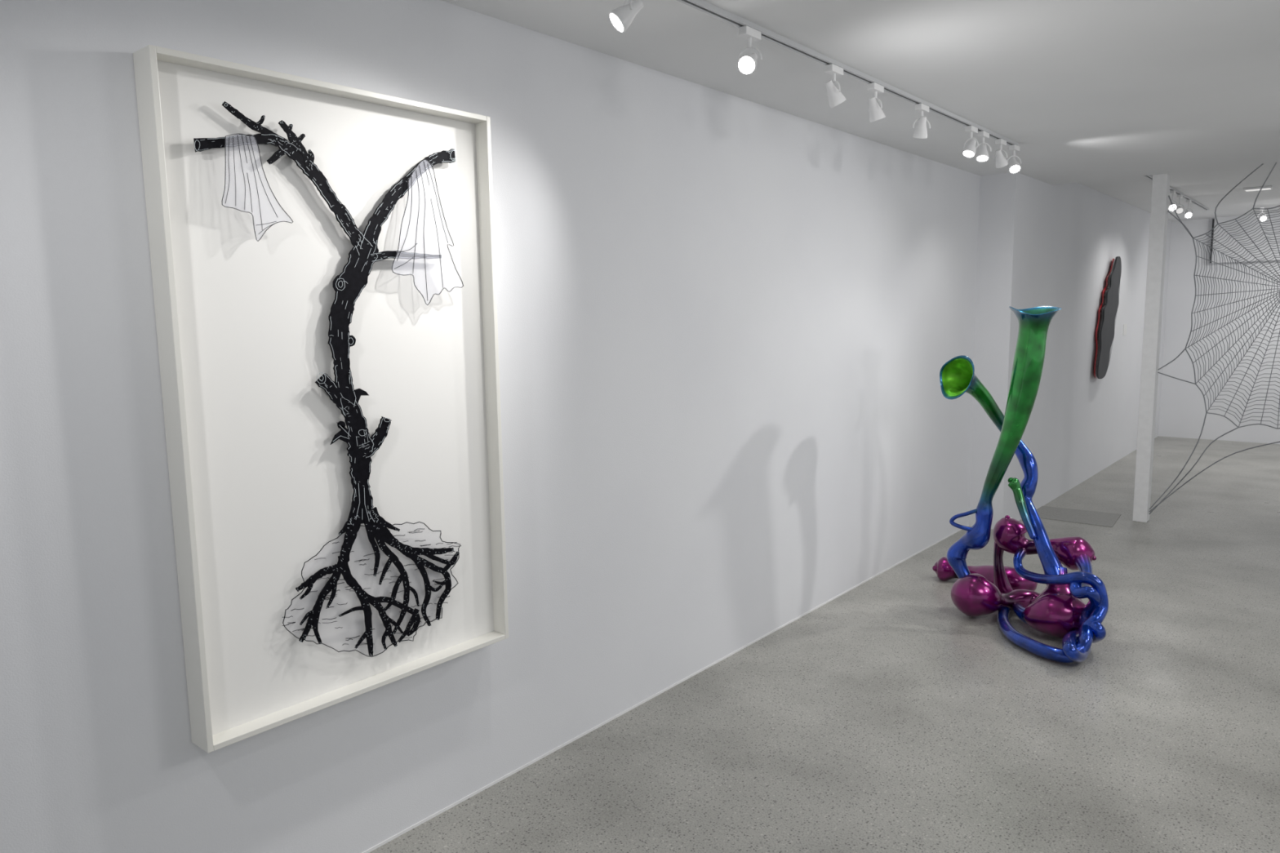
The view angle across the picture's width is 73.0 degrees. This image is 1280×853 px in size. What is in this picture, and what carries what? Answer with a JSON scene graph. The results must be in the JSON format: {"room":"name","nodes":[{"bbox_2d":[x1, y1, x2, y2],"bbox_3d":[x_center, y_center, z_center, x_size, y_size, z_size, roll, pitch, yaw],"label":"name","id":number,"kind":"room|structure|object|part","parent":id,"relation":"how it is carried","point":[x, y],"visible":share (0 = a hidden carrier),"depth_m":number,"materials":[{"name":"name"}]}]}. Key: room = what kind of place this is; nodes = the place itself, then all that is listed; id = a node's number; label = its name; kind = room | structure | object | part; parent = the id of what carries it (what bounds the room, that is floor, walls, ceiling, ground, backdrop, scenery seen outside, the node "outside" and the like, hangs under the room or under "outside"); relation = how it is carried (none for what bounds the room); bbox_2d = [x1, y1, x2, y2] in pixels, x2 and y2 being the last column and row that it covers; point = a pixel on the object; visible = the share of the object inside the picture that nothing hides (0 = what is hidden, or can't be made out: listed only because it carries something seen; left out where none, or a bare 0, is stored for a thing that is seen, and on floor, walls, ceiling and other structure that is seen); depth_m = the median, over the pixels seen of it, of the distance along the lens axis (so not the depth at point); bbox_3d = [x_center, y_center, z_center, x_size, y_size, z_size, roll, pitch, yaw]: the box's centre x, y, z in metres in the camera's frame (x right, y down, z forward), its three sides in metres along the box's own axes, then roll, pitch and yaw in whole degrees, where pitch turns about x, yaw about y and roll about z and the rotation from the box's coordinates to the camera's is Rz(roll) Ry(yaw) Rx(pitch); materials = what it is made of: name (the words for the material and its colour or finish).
{"room":"museum","nodes":[
{"label":"museum","id":0,"kind":"room"},
{"bbox_2d":[0,0,980,852],"bbox_3d":[-0.804,-0.008,2.873,0.200,2.710,10.320,5,10,40],"label":"wall","id":1,"kind":"structure","parent":0,"point":[728,325],"depth_m":3.18,"materials":[{"name":"paint"}]},
{"bbox_2d":[133,44,508,753],"bbox_3d":[-0.848,-0.081,2.577,0.098,1.772,1.039,5,10,40],"label":"framed artwork","id":2,"kind":"object","parent":1,"relation":"attached to","point":[322,256],"visible":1,"depth_m":2.49,"materials":[{"name":"beige paint"}]},
{"bbox_2d":[362,524,968,852],"bbox_3d":[-0.706,1.338,2.980,0.003,0.010,10.320,5,10,40],"label":"trim","id":3,"kind":"structure","parent":1,"relation":"attached to","point":[466,797],"depth_m":3.63,"materials":[{"name":"white paint"}]},
{"bbox_2d":[368,435,1279,852],"bbox_3d":[4.390,1.331,3.056,8.300,0.150,17.000,5,10,40],"label":"floor","id":4,"kind":"structure","parent":0,"point":[886,717],"depth_m":3.56,"materials":[{"name":"concrete"}]},
{"bbox_2d":[932,306,1108,662],"bbox_3d":[2.086,0.212,4.742,0.701,1.728,1.520,-2,7,-11],"label":"sculpture","id":5,"kind":"object","parent":4,"relation":"on","point":[1060,611],"visible":1,"depth_m":4.69,"materials":[{"name":"paint"}]},
{"bbox_3d":[2.175,0.979,4.491,0.333,0.237,0.239,1,8,15],"label":"bulb","id":6,"kind":"part","parent":5,"relation":"part of","materials":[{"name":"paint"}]},
{"bbox_2d":[1036,506,1120,527],"bbox_3d":[3.596,0.736,7.193,0.697,0.004,0.525,5,10,40],"label":"floor mat","id":7,"kind":"object","parent":4,"relation":"on","point":[1086,517],"visible":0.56,"depth_m":7.15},
{"bbox_2d":[1132,173,1170,522],"bbox_3d":[4.021,-0.586,6.809,0.100,2.710,0.120,5,10,40],"label":"support post","id":8,"kind":"object","parent":4,"relation":"on","point":[1161,182],"visible":1,"depth_m":6.76,"materials":[{"name":"white paint"}]},
{"bbox_2d":[1148,162,1279,514],"bbox_3d":[4.636,-0.580,6.287,1.506,2.802,0.007,5,10,40],"label":"spider web","id":9,"kind":"object","parent":8,"relation":"attached to","point":[1253,208],"visible":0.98,"depth_m":6.43,"materials":[{"name":"metal"}]},
{"bbox_2d":[440,0,1279,185],"bbox_3d":[2.533,-1.269,0.473,8.200,0.300,11.250,5,10,40],"label":"ceiling","id":10,"kind":"structure","parent":0,"point":[1086,90],"depth_m":3.60,"materials":[{"name":"paint"}]},
{"bbox_2d":[676,0,1017,145],"bbox_3d":[-0.014,-1.338,2.569,0.034,0.018,7.160,5,10,40],"label":"ceiling track","id":11,"kind":"object","parent":10,"relation":"attached to","point":[703,6],"visible":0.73,"depth_m":3.40,"materials":[{"name":"grey metal"}]},
{"bbox_2d":[608,0,643,33],"bbox_3d":[-0.044,-1.245,2.552,0.087,0.161,0.102,5,10,40],"label":"track spotlight","id":12,"kind":"object","parent":11,"relation":"attached to","point":[621,17],"visible":1,"depth_m":2.54,"materials":[{"name":"white metal"}]},
{"bbox_2d":[737,25,762,75],"bbox_3d":[0.386,-1.316,3.050,0.088,0.159,0.107,5,10,40],"label":"track spotlight","id":13,"kind":"object","parent":11,"relation":"hanging from","point":[746,64],"visible":1,"depth_m":3.03,"materials":[{"name":"white metal"}]},
{"bbox_3d":[0.386,-1.352,3.046,0.013,0.037,0.013,5,10,40],"label":"stem","id":14,"kind":"part","parent":13,"relation":"part of","materials":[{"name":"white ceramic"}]},
{"bbox_2d":[824,63,845,108],"bbox_3d":[0.792,-1.382,3.525,0.084,0.162,0.098,5,10,40],"label":"track spotlight","id":15,"kind":"object","parent":11,"relation":"attached to","point":[835,96],"visible":1,"depth_m":3.51,"materials":[{"name":"white metal"}]},
{"bbox_3d":[0.790,-1.419,3.521,0.013,0.037,0.013,5,10,40],"label":"stem","id":16,"kind":"part","parent":15,"relation":"part of","materials":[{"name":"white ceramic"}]},
{"bbox_2d":[866,82,885,122],"bbox_3d":[1.038,-1.424,3.818,0.083,0.159,0.097,5,10,40],"label":"track spotlight","id":17,"kind":"object","parent":11,"relation":"attached to","point":[876,113],"visible":1,"depth_m":3.80,"materials":[{"name":"white metal"}]},
{"bbox_2d":[912,102,930,138],"bbox_3d":[1.365,-1.479,4.210,0.078,0.160,0.097,5,10,40],"label":"track spotlight","id":18,"kind":"object","parent":11,"relation":"hanging from","point":[921,131],"visible":1,"depth_m":4.19,"materials":[{"name":"white metal"}]},
{"bbox_2d":[962,125,978,157],"bbox_3d":[1.806,-1.551,4.721,0.090,0.161,0.099,5,10,40],"label":"track spotlight","id":19,"kind":"object","parent":11,"relation":"hanging from","point":[969,151],"visible":1,"depth_m":4.71,"materials":[{"name":"white metal"}]},
{"bbox_2d":[975,130,991,162],"bbox_3d":[1.929,-1.571,4.865,0.089,0.160,0.097,5,10,40],"label":"track spotlight","id":20,"kind":"object","parent":11,"relation":"hanging from","point":[982,155],"visible":0.97,"depth_m":4.85,"materials":[{"name":"white metal"}]},
{"bbox_2d":[993,138,1008,168],"bbox_3d":[2.122,-1.603,5.093,0.089,0.162,0.099,5,10,40],"label":"track spotlight","id":21,"kind":"object","parent":11,"relation":"hanging from","point":[1001,161],"visible":1,"depth_m":5.08,"materials":[{"name":"white metal"}]},
{"bbox_2d":[1007,144,1021,173],"bbox_3d":[2.284,-1.629,5.277,0.085,0.162,0.099,5,10,40],"label":"track spotlight","id":22,"kind":"object","parent":11,"relation":"hanging from","point":[1014,166],"visible":0.97,"depth_m":5.26,"materials":[{"name":"white metal"}]},
{"bbox_2d":[968,172,1171,529],"bbox_3d":[4.671,-0.990,9.103,0.460,2.910,6.380,5,10,40],"label":"wall","id":23,"kind":"structure","parent":0,"point":[1040,243],"depth_m":7.61,"materials":[{"name":"paint"}]},
{"bbox_2d":[1093,256,1121,378],"bbox_3d":[4.700,-1.103,8.710,0.072,1.214,0.818,5,10,40],"label":"relief","id":24,"kind":"object","parent":23,"relation":"attached to","point":[1108,310],"visible":1,"depth_m":8.62,"materials":[{"name":"red paint"}]},
{"bbox_2d":[1077,161,1279,221],"bbox_3d":[7.973,-2.221,6.869,8.200,0.200,5.650,5,10,40],"label":"ceiling","id":25,"kind":"structure","parent":0,"point":[1207,187],"depth_m":8.26,"materials":[{"name":"paint"}]},
{"bbox_2d":[1143,174,1209,210],"bbox_3d":[5.171,-2.256,8.329,0.034,0.018,4.000,5,10,40],"label":"ceiling track","id":26,"kind":"object","parent":25,"relation":"attached to","point":[1150,177],"visible":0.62,"depth_m":8.70,"materials":[{"name":"grey metal"}]},
{"bbox_2d":[1168,190,1177,210],"bbox_3d":[5.023,-2.128,8.165,0.088,0.188,0.106,5,10,40],"label":"track spotlight","id":27,"kind":"object","parent":26,"relation":"hanging from","point":[1171,192],"visible":0.74,"depth_m":8.15,"materials":[{"name":"white metal"}]},
{"bbox_2d":[1175,194,1184,213],"bbox_3d":[5.273,-2.169,8.459,0.088,0.188,0.106,5,10,40],"label":"track spotlight","id":28,"kind":"object","parent":26,"relation":"hanging from","point":[1179,210],"visible":0.84,"depth_m":8.44,"materials":[{"name":"white metal"}]},
{"bbox_2d":[1182,199,1192,217],"bbox_3d":[5.612,-2.226,8.858,0.088,0.188,0.106,5,10,40],"label":"track spotlight","id":29,"kind":"object","parent":26,"relation":"hanging from","point":[1188,214],"visible":0.99,"depth_m":8.84,"materials":[{"name":"white metal"}]},
{"bbox_2d":[1243,185,1273,191],"bbox_3d":[5.825,-2.240,8.154,0.220,0.022,0.140,5,10,40],"label":"recessed light","id":30,"kind":"object","parent":25,"relation":"in","point":[1264,188],"visible":1,"depth_m":8.12,"materials":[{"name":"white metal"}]},
{"bbox_2d":[1245,187,1271,191],"bbox_3d":[5.825,-2.231,8.155,0.190,0.002,0.110,5,10,40],"label":"diffuser","id":31,"kind":"object","parent":30,"relation":"attached to","point":[1247,189],"depth_m":8.14,"materials":[{"name":"white plastic"}]},
{"bbox_2d":[1257,207,1266,221],"bbox_3d":[6.961,-2.369,9.677,0.090,0.153,0.106,5,10,40],"label":"track spotlight","id":32,"kind":"object","parent":25,"relation":"hanging from","point":[1263,216],"visible":0.85,"depth_m":9.66,"materials":[{"name":"white metal"}]},
{"bbox_2d":[1158,217,1279,444],"bbox_3d":[9.749,-1.069,9.118,8.200,2.910,0.200,5,10,40],"label":"wall","id":33,"kind":"structure","parent":0,"point":[1182,404],"depth_m":11.04,"materials":[{"name":"paint"}]},
{"bbox_2d":[1211,213,1279,263],"bbox_3d":[9.996,-2.086,8.567,7.260,0.561,0.100,5,10,40],"label":"wall","id":34,"kind":"structure","parent":0,"point":[1220,220],"depth_m":10.64,"materials":[{"name":"paint"}]},
{"bbox_2d":[1209,218,1214,262],"bbox_3d":[7.173,-2.325,10.851,0.018,0.541,0.025,5,10,40],"label":"trim","id":35,"kind":"structure","parent":34,"relation":"attached to","point":[1213,220],"depth_m":10.84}
]}

